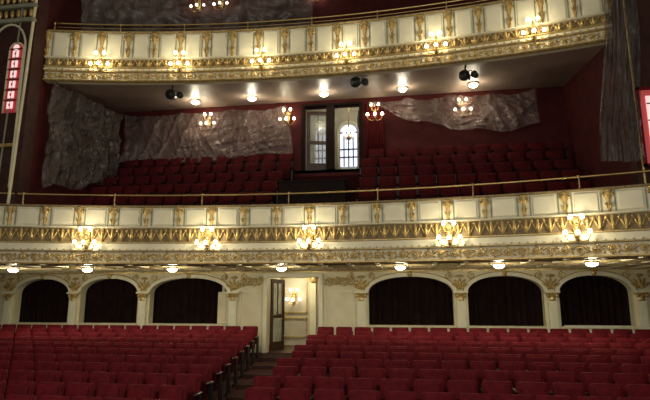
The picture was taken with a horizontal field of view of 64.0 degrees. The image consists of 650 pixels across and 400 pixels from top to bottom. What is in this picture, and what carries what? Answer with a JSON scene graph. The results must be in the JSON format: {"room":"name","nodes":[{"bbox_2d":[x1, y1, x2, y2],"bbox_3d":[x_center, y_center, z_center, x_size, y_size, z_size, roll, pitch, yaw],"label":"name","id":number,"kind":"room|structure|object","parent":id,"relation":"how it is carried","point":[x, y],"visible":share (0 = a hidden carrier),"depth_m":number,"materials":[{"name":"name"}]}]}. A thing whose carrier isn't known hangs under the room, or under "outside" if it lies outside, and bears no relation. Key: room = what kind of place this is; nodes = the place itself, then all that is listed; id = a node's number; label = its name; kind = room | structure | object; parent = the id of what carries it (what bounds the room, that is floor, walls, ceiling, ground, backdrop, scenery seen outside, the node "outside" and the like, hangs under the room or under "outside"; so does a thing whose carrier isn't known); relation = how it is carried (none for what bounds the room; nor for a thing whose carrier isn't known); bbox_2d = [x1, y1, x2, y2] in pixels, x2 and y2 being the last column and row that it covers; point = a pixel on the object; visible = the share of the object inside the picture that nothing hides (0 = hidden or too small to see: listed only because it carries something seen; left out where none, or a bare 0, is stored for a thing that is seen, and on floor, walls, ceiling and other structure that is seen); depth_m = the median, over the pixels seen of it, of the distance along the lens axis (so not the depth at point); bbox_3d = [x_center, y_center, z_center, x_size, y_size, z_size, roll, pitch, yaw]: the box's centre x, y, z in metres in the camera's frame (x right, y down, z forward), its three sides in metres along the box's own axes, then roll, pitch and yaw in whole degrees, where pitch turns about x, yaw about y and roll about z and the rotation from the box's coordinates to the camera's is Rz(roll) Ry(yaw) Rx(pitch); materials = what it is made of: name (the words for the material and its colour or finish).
{"room":"theater auditorium","nodes":[
{"label":"theater auditorium","id":0,"kind":"room"},
{"bbox_2d":[0,0,49,203],"bbox_3d":[-9.409,-3.935,15.128,2.200,9.550,0.570,-2,-11,9],"label":"wall","id":1,"kind":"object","parent":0,"point":[23,21],"visible":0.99,"depth_m":14.75,"materials":[{"name":"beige paint"}]},
{"bbox_2d":[1,42,23,113],"bbox_3d":[-8.846,-3.498,14.756,0.500,2.150,0.083,-2,-11,9],"label":"window","id":2,"kind":"structure","parent":1,"relation":"attached to","point":[15,85],"depth_m":14.74,"materials":[{"name":"red glass"}]},
{"bbox_2d":[27,0,127,204],"bbox_3d":[-8.093,-3.562,17.328,0.300,9.650,4.250,-2,-11,9],"label":"wall","id":3,"kind":"structure","parent":0,"point":[61,11],"depth_m":15.60,"materials":[{"name":"red paint"}]},
{"bbox_2d":[207,345,294,399],"bbox_3d":[-2.062,4.316,9.348,23.800,1.595,21.100,-2,-11,9],"label":"floor","id":4,"kind":"structure","parent":0,"point":[239,380],"depth_m":14.04,"materials":[{"name":"carpet"}]},
{"bbox_2d":[0,394,169,399],"bbox_3d":[-7.520,3.558,8.290,10.675,0.958,0.416,-2,-11,9],"label":"seats","id":5,"kind":"object","parent":4,"relation":"on","point":[10,396],"visible":1,"depth_m":7.97,"materials":[{"name":"red fabric"}]},
{"bbox_2d":[0,381,187,399],"bbox_3d":[-7.500,3.654,9.134,10.675,0.958,0.416,-2,-11,9],"label":"seats","id":6,"kind":"object","parent":4,"relation":"on","point":[104,390],"visible":0.81,"depth_m":8.72,"materials":[{"name":"red fabric"}]},
{"bbox_2d":[0,370,201,399],"bbox_3d":[-7.481,3.750,9.979,10.675,0.958,0.416,-2,-11,9],"label":"seats","id":7,"kind":"object","parent":4,"relation":"on","point":[193,381],"visible":0.38,"depth_m":9.58,"materials":[{"name":"red fabric"}]},
{"bbox_2d":[0,361,213,399],"bbox_3d":[-7.462,3.846,10.823,10.675,0.958,0.416,-2,-11,9],"label":"seats","id":8,"kind":"object","parent":4,"relation":"on","point":[205,371],"visible":0.28,"depth_m":10.45,"materials":[{"name":"red fabric"}]},
{"bbox_2d":[0,353,222,399],"bbox_3d":[-7.442,3.943,11.667,10.675,0.958,0.416,-2,-11,9],"label":"seats","id":9,"kind":"object","parent":4,"relation":"on","point":[216,362],"visible":0.27,"depth_m":11.32,"materials":[{"name":"red fabric"}]},
{"bbox_2d":[0,346,230,395],"bbox_3d":[-7.146,4.031,12.469,10.115,0.958,0.416,-2,-11,9],"label":"seats","id":10,"kind":"object","parent":4,"relation":"on","point":[225,354],"visible":0.27,"depth_m":12.21,"materials":[{"name":"red fabric"}]},
{"bbox_2d":[0,341,237,386],"bbox_3d":[-7.127,4.127,13.313,10.115,0.958,0.416,-2,-11,9],"label":"seats","id":11,"kind":"object","parent":4,"relation":"on","point":[185,346],"visible":0.17,"depth_m":13.10,"materials":[{"name":"red fabric"}]},
{"bbox_2d":[0,336,243,377],"bbox_3d":[-7.108,4.223,14.158,10.115,0.958,0.416,-2,-11,9],"label":"seats","id":12,"kind":"object","parent":4,"relation":"on","point":[240,352],"visible":0.27,"depth_m":13.98,"materials":[{"name":"red fabric"}]},
{"bbox_2d":[0,331,249,370],"bbox_3d":[-7.088,4.320,15.002,10.115,0.958,0.416,-2,-11,9],"label":"seats","id":13,"kind":"object","parent":4,"relation":"on","point":[245,337],"visible":0.24,"depth_m":14.86,"materials":[{"name":"red fabric"}]},
{"bbox_2d":[0,328,254,364],"bbox_3d":[-7.069,4.416,15.847,10.115,0.958,0.416,-2,-11,9],"label":"seats","id":14,"kind":"object","parent":4,"relation":"on","point":[84,330],"visible":0.27,"depth_m":15.77,"materials":[{"name":"red fabric"}]},
{"bbox_2d":[0,324,258,358],"bbox_3d":[-6.773,4.504,16.648,9.555,0.958,0.416,-2,-11,9],"label":"seats","id":15,"kind":"object","parent":4,"relation":"on","point":[165,327],"visible":0.27,"depth_m":16.66,"materials":[{"name":"red fabric"}]},
{"bbox_2d":[226,354,290,399],"bbox_3d":[-1.746,4.470,12.139,1.543,0.822,8.930,-2,-11,9],"label":"steps","id":16,"kind":"structure","parent":4,"relation":"on","point":[263,368],"depth_m":13.60,"materials":[{"name":"carpet"}]},
{"bbox_2d":[245,387,649,399],"bbox_3d":[3.640,3.320,7.402,10.115,0.958,0.416,-2,-11,9],"label":"seats","id":17,"kind":"object","parent":4,"relation":"on","point":[252,393],"visible":1,"depth_m":8.01,"materials":[{"name":"red fabric"}]},
{"bbox_2d":[253,376,649,399],"bbox_3d":[3.653,3.417,8.247,10.115,0.958,0.416,-2,-11,9],"label":"seats","id":18,"kind":"object","parent":4,"relation":"on","point":[495,388],"visible":0.64,"depth_m":8.63,"materials":[{"name":"red fabric"}]},
{"bbox_2d":[270,358,649,391],"bbox_3d":[3.916,3.603,9.901,10.115,0.958,0.416,-2,-11,9],"label":"seats","id":19,"kind":"object","parent":4,"relation":"on","point":[544,367],"visible":0.23,"depth_m":10.21,"materials":[{"name":"red fabric"}]},
{"bbox_2d":[272,366,649,399],"bbox_3d":[3.903,3.506,9.056,10.115,0.958,0.416,-2,-11,9],"label":"seats","id":20,"kind":"object","parent":4,"relation":"on","point":[587,378],"visible":0.35,"depth_m":9.43,"materials":[{"name":"red fabric"}]},
{"bbox_2d":[291,351,649,375],"bbox_3d":[4.166,3.692,10.710,10.115,0.958,0.416,-2,-11,9],"label":"seats","id":21,"kind":"object","parent":4,"relation":"on","point":[587,359],"visible":0.34,"depth_m":11.05,"materials":[{"name":"red fabric"}]},
{"bbox_2d":[294,345,649,368],"bbox_3d":[4.178,3.788,11.555,10.115,0.958,0.416,-2,-11,9],"label":"seats","id":22,"kind":"object","parent":4,"relation":"on","point":[496,351],"visible":0.27,"depth_m":11.80,"materials":[{"name":"red fabric"}]},
{"bbox_2d":[306,339,649,358],"bbox_3d":[4.428,3.878,12.364,10.115,0.958,0.416,-2,-11,9],"label":"seats","id":23,"kind":"object","parent":4,"relation":"on","point":[616,346],"visible":0.18,"depth_m":12.64,"materials":[{"name":"red fabric"}]},
{"bbox_2d":[307,335,649,354],"bbox_3d":[4.441,3.974,13.209,10.115,0.958,0.416,-2,-11,9],"label":"seats","id":24,"kind":"object","parent":4,"relation":"on","point":[461,339],"visible":0.27,"depth_m":13.40,"materials":[{"name":"red fabric"}]},
{"bbox_2d":[317,330,649,344],"bbox_3d":[4.691,4.064,14.018,10.115,0.958,0.416,-2,-11,9],"label":"seats","id":25,"kind":"object","parent":4,"relation":"on","point":[388,334],"visible":0.22,"depth_m":14.23,"materials":[{"name":"red fabric"}]},
{"bbox_2d":[318,327,649,341],"bbox_3d":[4.704,4.160,14.863,10.115,0.958,0.416,-2,-11,9],"label":"seats","id":26,"kind":"object","parent":4,"relation":"on","point":[414,330],"visible":0.24,"depth_m":15.02,"materials":[{"name":"red fabric"}]},
{"bbox_2d":[222,278,318,344],"bbox_3d":[-1.075,3.652,18.751,4.500,3.280,2.800,-2,-11,9],"label":"wall","id":27,"kind":"structure","parent":0,"point":[292,327],"depth_m":19.95,"materials":[{"name":"paint"}]},
{"bbox_2d":[269,278,316,338],"bbox_3d":[-0.774,4.062,19.825,2.860,2.880,0.270,-2,-11,9],"label":"trim","id":28,"kind":"structure","parent":27,"relation":"attached to","point":[312,280],"depth_m":19.82,"materials":[{"name":"beige paint"}]},
{"bbox_2d":[286,289,300,305],"bbox_3d":[-1.200,3.715,19.890,0.596,0.629,0.306,-2,-11,9],"label":"wall sconce","id":29,"kind":"object","parent":27,"relation":"attached to","point":[294,295],"visible":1,"depth_m":19.90,"materials":[{"name":"gold metal"}]},
{"bbox_2d":[0,267,649,352],"bbox_3d":[-0.878,3.804,17.056,23.800,2.980,0.370,-2,-11,9],"label":"wall","id":30,"kind":"structure","parent":0,"point":[339,304],"depth_m":16.95,"materials":[{"name":"beige paint"}]},
{"bbox_2d":[19,279,68,321],"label":"drapes","id":31,"kind":"object","parent":30,"relation":"hanging from","point":[47,300],"depth_m":18.89,"materials":[{"name":"black fabric"}]},
{"bbox_2d":[84,279,137,322],"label":"drapes","id":32,"kind":"object","parent":30,"relation":"hanging from","point":[109,300],"depth_m":18.49,"materials":[{"name":"black fabric"}]},
{"bbox_2d":[153,278,226,323],"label":"drapes","id":33,"kind":"object","parent":30,"relation":"hanging from","point":[192,300],"depth_m":18.06,"materials":[{"name":"black fabric"}]},
{"bbox_2d":[217,292,227,323],"bbox_3d":[-3.454,3.640,17.583,0.360,1.050,0.065,-2,-11,9],"label":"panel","id":34,"kind":"structure","parent":30,"relation":"in","point":[222,296],"depth_m":17.56,"materials":[{"name":"beige paint"}]},
{"bbox_2d":[269,279,284,351],"bbox_3d":[-1.601,3.913,17.779,0.115,2.380,0.850,-6,-12,26],"label":"door","id":35,"kind":"structure","parent":30,"relation":"in","point":[277,290],"depth_m":17.76,"materials":[{"name":"brown wood"}]},
{"bbox_2d":[0,267,649,352],"bbox_3d":[-0.907,3.696,16.891,23.600,2.790,0.252,-2,-11,9],"label":"trim","id":36,"kind":"structure","parent":30,"relation":"attached to","point":[641,295],"depth_m":16.83,"materials":[{"name":"beige paint"}]},
{"bbox_2d":[369,277,453,324],"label":"drapes","id":37,"kind":"object","parent":30,"relation":"hanging from","point":[401,300],"depth_m":16.88,"materials":[{"name":"black fabric"}]},
{"bbox_2d":[468,276,543,325],"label":"drapes","id":38,"kind":"object","parent":30,"relation":"hanging from","point":[517,301],"depth_m":16.42,"materials":[{"name":"black fabric"}]},
{"bbox_2d":[559,276,630,325],"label":"drapes","id":39,"kind":"object","parent":30,"relation":"hanging from","point":[584,300],"depth_m":16.02,"materials":[{"name":"black fabric"}]},
{"bbox_2d":[564,325,634,332],"bbox_3d":[8.136,3.908,15.427,1.900,0.360,0.170,-2,-11,9],"label":"trim","id":40,"kind":"structure","parent":30,"relation":"attached to","point":[565,326],"depth_m":15.42,"materials":[{"name":"beige paint"}]},
{"bbox_2d":[0,167,649,273],"bbox_3d":[-1.228,0.299,14.454,24.539,3.040,6.215,-2,-11,9],"label":"ceiling","id":41,"kind":"structure","parent":0,"point":[353,180],"depth_m":14.98,"materials":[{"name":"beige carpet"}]},
{"bbox_2d":[7,268,19,271],"bbox_3d":[-9.117,2.037,15.204,0.340,0.160,0.340,-2,-11,9],"label":"ceiling light","id":42,"kind":"object","parent":41,"relation":"attached to","point":[9,269],"visible":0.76,"depth_m":15.11,"materials":[{"name":"white glass"}]},
{"bbox_2d":[81,267,93,271],"bbox_3d":[-6.904,2.018,15.108,0.340,0.160,0.340,-2,-11,9],"label":"ceiling light","id":43,"kind":"object","parent":41,"relation":"attached to","point":[85,269],"visible":0.93,"depth_m":15.00,"materials":[{"name":"white glass"}]},
{"bbox_2d":[166,266,177,271],"bbox_3d":[-4.396,1.991,14.967,0.340,0.160,0.340,-2,-11,9],"label":"ceiling light","id":44,"kind":"object","parent":41,"relation":"attached to","point":[171,269],"visible":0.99,"depth_m":14.86,"materials":[{"name":"white glass"}]},
{"bbox_2d":[77,191,273,204],"bbox_3d":[-4.542,0.281,15.204,6.195,0.958,0.416,-2,-11,9],"label":"seats","id":45,"kind":"object","parent":41,"relation":"on","point":[246,199],"visible":0.41,"depth_m":15.22,"materials":[{"name":"red fabric"}]},
{"bbox_2d":[87,181,278,204],"bbox_3d":[-4.445,-0.055,15.893,6.195,0.958,0.416,-2,-11,9],"label":"seats","id":46,"kind":"object","parent":41,"relation":"on","point":[253,186],"visible":0.51,"depth_m":15.91,"materials":[{"name":"red fabric"}]},
{"bbox_2d":[96,171,283,193],"bbox_3d":[-4.348,-0.391,16.581,6.195,0.958,0.416,-2,-11,9],"label":"seats","id":47,"kind":"object","parent":41,"relation":"on","point":[242,177],"visible":0.52,"depth_m":16.63,"materials":[{"name":"red fabric"}]},
{"bbox_2d":[112,161,292,183],"bbox_3d":[-4.103,-0.731,17.246,6.195,0.958,0.416,-2,-11,9],"label":"seats","id":48,"kind":"object","parent":41,"relation":"on","point":[286,167],"visible":0.5,"depth_m":17.28,"materials":[{"name":"red fabric"}]},
{"bbox_2d":[120,153,293,176],"bbox_3d":[-4.112,-1.073,17.901,6.195,0.958,0.416,-2,-11,9],"label":"seats","id":49,"kind":"object","parent":41,"relation":"on","point":[148,163],"visible":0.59,"depth_m":17.94,"materials":[{"name":"red fabric"}]},
{"bbox_2d":[276,266,286,270],"bbox_3d":[-1.220,1.915,14.572,0.340,0.160,0.340,-2,-11,9],"label":"ceiling light","id":50,"kind":"object","parent":41,"relation":"attached to","point":[279,268],"visible":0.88,"depth_m":14.46,"materials":[{"name":"white glass"}]},
{"bbox_2d":[277,177,350,203],"bbox_3d":[-0.258,0.104,15.085,1.950,1.500,1.580,-2,-11,9],"label":"parapet","id":51,"kind":"object","parent":41,"relation":"on","point":[318,185],"visible":0.51,"depth_m":14.39,"materials":[{"name":"black wood"}]},
{"bbox_2d":[0,183,649,264],"bbox_3d":[-1.441,0.679,12.677,22.694,1.600,2.823,-1,-11,7],"label":"balcony","id":52,"kind":"object","parent":41,"relation":"attached to","point":[528,225],"visible":0.99,"depth_m":13.53,"materials":[{"name":"beige paint"}]},
{"bbox_2d":[73,227,95,250],"bbox_3d":[-6.335,1.030,13.724,0.596,0.629,0.306,1,-11,-3],"label":"wall sconce","id":53,"kind":"object","parent":52,"relation":"attached to","point":[86,238],"visible":1,"depth_m":13.72,"materials":[{"name":"gold metal"}]},
{"bbox_2d":[195,227,216,250],"bbox_3d":[-3.124,1.031,13.728,0.596,0.629,0.306,-1,-11,3],"label":"wall sconce","id":54,"kind":"object","parent":52,"relation":"attached to","point":[207,237],"visible":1,"depth_m":13.73,"materials":[{"name":"gold metal"}]},
{"bbox_2d":[298,225,319,249],"bbox_3d":[-0.413,0.975,13.434,0.596,0.629,0.306,-2,-11,9],"label":"wall sconce","id":55,"kind":"object","parent":52,"relation":"attached to","point":[309,236],"visible":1,"depth_m":13.44,"materials":[{"name":"gold metal"}]},
{"bbox_2d":[0,170,649,204],"bbox_3d":[-1.101,-0.185,13.263,18.980,0.380,1.797,-1,-11,8],"label":"railing","id":56,"kind":"object","parent":52,"relation":"on","point":[642,171],"visible":0.87,"depth_m":13.82,"materials":[{"name":"gold metal"}]},
{"bbox_2d":[437,221,461,246],"bbox_3d":[3.030,0.824,12.654,0.568,0.629,0.306,-7,-13,34],"label":"wall sconce","id":57,"kind":"object","parent":52,"relation":"attached to","point":[449,232],"visible":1,"depth_m":12.67,"materials":[{"name":"gold metal"}]},
{"bbox_2d":[563,214,591,242],"bbox_3d":[5.686,0.643,11.714,0.573,0.629,0.306,-9,-14,38],"label":"wall sconce","id":58,"kind":"object","parent":52,"relation":"attached to","point":[576,227],"visible":1,"depth_m":11.74,"materials":[{"name":"gold metal"}]},
{"bbox_2d":[394,264,406,269],"bbox_3d":[2.024,1.799,13.968,0.340,0.160,0.340,-2,-11,9],"label":"ceiling light","id":59,"kind":"object","parent":41,"relation":"attached to","point":[399,266],"visible":0.94,"depth_m":13.86,"materials":[{"name":"white glass"}]},
{"bbox_2d":[359,150,567,183],"bbox_3d":[4.154,-0.978,15.962,6.195,0.958,0.416,-2,-11,9],"label":"seats","id":60,"kind":"object","parent":41,"relation":"on","point":[532,156],"visible":0.61,"depth_m":16.02,"materials":[{"name":"red fabric"}]},
{"bbox_2d":[367,141,568,163],"bbox_3d":[4.441,-1.330,16.571,6.195,0.958,0.416,-2,-11,9],"label":"seats","id":61,"kind":"object","parent":41,"relation":"on","point":[551,145],"visible":0.59,"depth_m":16.61,"materials":[{"name":"red fabric"}]},
{"bbox_2d":[359,159,577,187],"bbox_3d":[4.106,-0.644,15.266,6.195,0.958,0.416,-2,-11,9],"label":"seats","id":62,"kind":"object","parent":41,"relation":"on","point":[544,165],"visible":0.6,"depth_m":15.32,"materials":[{"name":"red fabric"}]},
{"bbox_2d":[357,170,586,199],"bbox_3d":[4.010,-0.308,14.578,6.195,0.958,0.416,-2,-11,9],"label":"seats","id":63,"kind":"object","parent":41,"relation":"on","point":[446,179],"visible":0.49,"depth_m":14.67,"materials":[{"name":"red fabric"}]},
{"bbox_2d":[355,181,589,201],"bbox_3d":[3.913,0.028,13.889,6.195,0.958,0.416,-2,-11,9],"label":"seats","id":64,"kind":"object","parent":41,"relation":"on","point":[509,188],"visible":0.38,"depth_m":14.00,"materials":[{"name":"red fabric"}]},
{"bbox_2d":[492,262,505,267],"bbox_3d":[4.446,1.669,13.293,0.340,0.160,0.340,-2,-11,9],"label":"ceiling light","id":65,"kind":"object","parent":41,"relation":"attached to","point":[496,265],"visible":0.85,"depth_m":13.19,"materials":[{"name":"white glass"}]},
{"bbox_2d":[584,260,598,266],"bbox_3d":[6.458,1.532,12.583,0.340,0.160,0.340,-2,-11,9],"label":"ceiling light","id":66,"kind":"object","parent":41,"relation":"attached to","point":[591,263],"visible":0.98,"depth_m":12.48,"materials":[{"name":"white glass"}]},
{"bbox_2d":[294,169,359,173],"bbox_3d":[0.501,-0.552,19.925,3.500,0.100,4.600,-2,-11,9],"label":"floor","id":67,"kind":"structure","parent":0,"point":[346,170],"depth_m":17.70,"materials":[{"name":"red carpet"}]},
{"bbox_2d":[58,45,604,112],"bbox_3d":[-0.219,-4.704,16.424,15.662,2.610,3.946,-2,-11,9],"label":"ceiling","id":68,"kind":"structure","parent":0,"point":[556,69],"depth_m":16.41,"materials":[{"name":"paint"}]},
{"bbox_2d":[41,81,123,189],"bbox_3d":[-7.694,-1.738,16.777,0.395,3.559,3.731,-2,-11,9],"label":"curtain","id":69,"kind":"object","parent":68,"relation":"hanging from","point":[98,121],"visible":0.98,"depth_m":16.46,"materials":[{"name":"grey fabric"}]},
{"bbox_2d":[165,85,183,99],"bbox_3d":[-4.578,-3.257,15.861,0.544,0.525,0.457,0,-11,-2],"label":"spotlight","id":70,"kind":"object","parent":68,"relation":"hanging from","point":[170,93],"visible":0.98,"depth_m":15.66,"materials":[{"name":"black metal"}]},
{"bbox_2d":[190,99,199,104],"bbox_3d":[-4.426,-3.348,17.753,0.340,0.160,0.340,-2,-11,9],"label":"ceiling light","id":71,"kind":"object","parent":68,"relation":"attached to","point":[194,101],"visible":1,"depth_m":17.66,"materials":[{"name":"white glass"}]},
{"bbox_2d":[118,106,291,162],"bbox_3d":[-4.228,-2.254,18.331,6.351,1.960,0.376,-2,-11,9],"label":"curtain","id":72,"kind":"object","parent":68,"relation":"hanging from","point":[219,139],"visible":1,"depth_m":18.32,"materials":[{"name":"grey fabric"}]},
{"bbox_2d":[247,96,256,100],"bbox_3d":[-2.451,-3.407,17.445,0.340,0.160,0.340,-2,-11,9],"label":"ceiling light","id":73,"kind":"object","parent":68,"relation":"attached to","point":[251,98],"visible":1,"depth_m":17.36,"materials":[{"name":"white glass"}]},
{"bbox_2d":[42,0,605,84],"bbox_3d":[-0.478,-4.414,14.704,15.786,1.610,1.316,-2,-11,9],"label":"balcony","id":74,"kind":"object","parent":68,"relation":"attached to","point":[488,31],"visible":0.95,"depth_m":14.98,"materials":[{"name":"beige paint"}]},
{"bbox_2d":[89,51,108,71],"bbox_3d":[-6.588,-4.043,15.195,0.596,0.629,0.306,0,-11,-2],"label":"wall sconce","id":75,"kind":"object","parent":74,"relation":"attached to","point":[100,62],"visible":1,"depth_m":15.19,"materials":[{"name":"gold metal"}]},
{"bbox_2d":[169,51,188,71],"bbox_3d":[-4.257,-4.043,15.195,0.596,0.629,0.306,0,-11,2],"label":"wall sconce","id":76,"kind":"object","parent":74,"relation":"attached to","point":[180,61],"visible":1,"depth_m":15.19,"materials":[{"name":"gold metal"}]},
{"bbox_2d":[80,0,312,30],"bbox_3d":[-3.936,-5.827,15.900,7.177,1.899,0.707,-1,-11,3],"label":"curtain","id":77,"kind":"object","parent":74,"relation":"on","point":[97,11],"visible":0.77,"depth_m":15.97,"materials":[{"name":"grey fabric"}]},
{"bbox_2d":[250,48,270,68],"bbox_3d":[-1.855,-4.077,15.020,0.596,0.629,0.306,-1,-11,6],"label":"wall sconce","id":78,"kind":"object","parent":74,"relation":"attached to","point":[261,57],"visible":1,"depth_m":15.02,"materials":[{"name":"gold metal"}]},
{"bbox_2d":[54,0,486,30],"bbox_3d":[-0.466,-5.342,14.962,15.519,0.370,1.039,-2,-11,9],"label":"railing","id":79,"kind":"object","parent":74,"relation":"on","point":[445,2],"visible":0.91,"depth_m":15.60,"materials":[{"name":"gold metal"}]},
{"bbox_2d":[335,41,355,63],"bbox_3d":[0.578,-4.147,14.656,0.596,0.629,0.306,-2,-11,11],"label":"wall sconce","id":80,"kind":"object","parent":74,"relation":"attached to","point":[346,50],"visible":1,"depth_m":14.66,"materials":[{"name":"gold metal"}]},
{"bbox_2d":[425,31,446,53],"bbox_3d":[3.017,-4.255,14.097,0.568,0.629,0.306,-7,-13,32],"label":"wall sconce","id":81,"kind":"object","parent":74,"relation":"attached to","point":[436,43],"visible":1,"depth_m":14.11,"materials":[{"name":"gold metal"}]},
{"bbox_2d":[522,16,545,40],"bbox_3d":[5.370,-4.396,13.363,0.568,0.629,0.306,-8,-14,37],"label":"wall sconce","id":82,"kind":"object","parent":74,"relation":"attached to","point":[533,28],"visible":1,"depth_m":13.38,"materials":[{"name":"gold metal"}]},
{"bbox_2d":[319,91,328,96],"bbox_3d":[-0.031,-3.479,17.069,0.340,0.160,0.340,-2,-11,9],"label":"ceiling light","id":83,"kind":"object","parent":68,"relation":"attached to","point":[322,93],"visible":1,"depth_m":16.98,"materials":[{"name":"white glass"}]},
{"bbox_2d":[350,76,368,87],"bbox_3d":[0.997,-3.429,14.968,0.544,0.525,0.457,-3,-11,14],"label":"spotlight","id":84,"kind":"object","parent":68,"relation":"hanging from","point":[355,82],"visible":0.96,"depth_m":14.78,"materials":[{"name":"black metal"}]},
{"bbox_2d":[397,86,407,91],"bbox_3d":[2.487,-3.554,16.677,0.340,0.160,0.340,-2,-11,9],"label":"ceiling light","id":85,"kind":"object","parent":68,"relation":"attached to","point":[401,88],"visible":1,"depth_m":16.59,"materials":[{"name":"white glass"}]},
{"bbox_2d":[368,88,539,131],"bbox_3d":[4.129,-2.837,17.006,5.404,1.478,0.474,-1,-11,8],"label":"curtain","id":86,"kind":"object","parent":68,"relation":"hanging from","point":[514,114],"visible":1,"depth_m":16.95,"materials":[{"name":"grey fabric"}]},
{"bbox_2d":[459,65,478,81],"bbox_3d":[4.001,-3.522,14.484,0.544,0.525,0.457,-5,-12,26],"label":"spotlight","id":87,"kind":"object","parent":68,"relation":"hanging from","point":[464,75],"visible":1,"depth_m":14.33,"materials":[{"name":"black metal"}]},
{"bbox_2d":[468,81,478,87],"bbox_3d":[4.660,-3.620,16.339,0.340,0.160,0.340,-2,-11,9],"label":"ceiling light","id":88,"kind":"object","parent":68,"relation":"attached to","point":[472,84],"visible":1,"depth_m":16.25,"materials":[{"name":"white glass"}]},
{"bbox_2d":[306,107,358,168],"bbox_3d":[0.524,-2.704,20.491,3.500,4.340,4.300,-2,-11,9],"label":"wall","id":89,"kind":"structure","parent":0,"point":[341,114],"depth_m":22.71,"materials":[{"name":"paint"}]},
{"bbox_2d":[337,121,357,168],"bbox_3d":[0.930,-1.944,22.274,3.110,3.042,0.149,-2,-11,9],"label":"window","id":90,"kind":"structure","parent":89,"relation":"in","point":[347,150],"depth_m":22.34,"materials":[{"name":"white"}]},
{"bbox_2d":[357,110,359,168],"bbox_3d":[1.235,-2.003,18.524,0.115,2.200,0.850,0,-11,1],"label":"door","id":91,"kind":"structure","parent":89,"relation":"in","point":[358,110],"depth_m":18.26,"materials":[{"name":"brown wood"}]},
{"bbox_2d":[117,0,569,176],"bbox_3d":[-0.873,-3.343,18.467,24.400,9.650,0.300,-2,-11,9],"label":"wall","id":92,"kind":"structure","parent":0,"point":[399,132],"depth_m":17.76,"materials":[{"name":"red paint"}]},
{"bbox_2d":[199,112,211,129],"bbox_3d":[-4.184,-2.805,18.555,0.596,0.629,0.306,-2,-11,9],"label":"wall sconce","id":93,"kind":"object","parent":92,"relation":"attached to","point":[204,114],"visible":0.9,"depth_m":18.58,"materials":[{"name":"gold metal"}]},
{"bbox_2d":[282,108,294,124],"bbox_3d":[-1.320,-2.891,18.109,0.596,0.629,0.306,-2,-11,9],"label":"wall sconce","id":94,"kind":"object","parent":92,"relation":"attached to","point":[287,118],"visible":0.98,"depth_m":18.12,"materials":[{"name":"gold metal"}]},
{"bbox_2d":[306,111,325,170],"bbox_3d":[-0.247,-2.061,18.224,0.800,2.200,0.115,1,-11,-3],"label":"door","id":95,"kind":"structure","parent":92,"relation":"in","point":[316,120],"depth_m":18.23,"materials":[{"name":"brown wood"}]},
{"bbox_2d":[301,101,362,170],"bbox_3d":[0.234,-2.197,17.939,2.120,2.380,0.150,-2,-11,9],"label":"door frame","id":96,"kind":"structure","parent":92,"relation":"attached to","point":[330,107],"depth_m":17.92,"materials":[{"name":"black wood"}]},
{"bbox_2d":[366,103,383,120],"bbox_3d":[1.692,-2.981,17.641,0.596,0.629,0.306,-2,-11,9],"label":"wall sconce","id":97,"kind":"object","parent":92,"relation":"attached to","point":[373,110],"visible":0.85,"depth_m":17.61,"materials":[{"name":"gold metal"}]},
{"bbox_2d":[365,103,385,157],"bbox_3d":[1.692,-2.237,17.592,0.750,2.154,0.121,-2,-11,9],"label":"drape","id":98,"kind":"object","parent":92,"relation":"hanging from","point":[375,135],"visible":0.61,"depth_m":17.58,"materials":[{"name":"red fabric"}]},
{"bbox_2d":[342,108,354,139],"bbox_3d":[0.943,-3.542,20.739,0.468,2.400,0.472,-7,-13,31],"label":"chandelier","id":99,"kind":"object","parent":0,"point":[348,137],"visible":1,"depth_m":20.54,"materials":[{"name":"white glass"}]},
{"bbox_2d":[564,11,631,187],"bbox_3d":[7.611,-4.033,14.886,0.300,9.650,4.250,-2,-11,9],"label":"wall","id":100,"kind":"structure","parent":0,"point":[582,93],"depth_m":14.72,"materials":[{"name":"red paint"}]},
{"bbox_2d":[612,0,649,184],"bbox_3d":[8.284,-4.450,12.457,2.400,9.550,0.406,-2,-11,9],"label":"pier","id":101,"kind":"object","parent":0,"point":[643,6],"visible":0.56,"depth_m":12.24,"materials":[{"name":"beige paint"}]},
{"bbox_2d":[600,0,645,161],"bbox_3d":[6.720,-3.094,11.964,1.345,4.600,0.396,1,-11,-4],"label":"curtain","id":102,"kind":"object","parent":101,"relation":"hanging from","point":[621,139],"visible":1,"depth_m":11.95,"materials":[{"name":"grey fabric"}]},
{"bbox_2d":[634,86,649,166],"bbox_3d":[7.739,-1.684,11.774,1.150,1.860,0.150,-2,-11,9],"label":"window","id":103,"kind":"structure","parent":101,"relation":"attached to","point":[645,91],"depth_m":11.85,"materials":[{"name":"white glass"}]}
]}

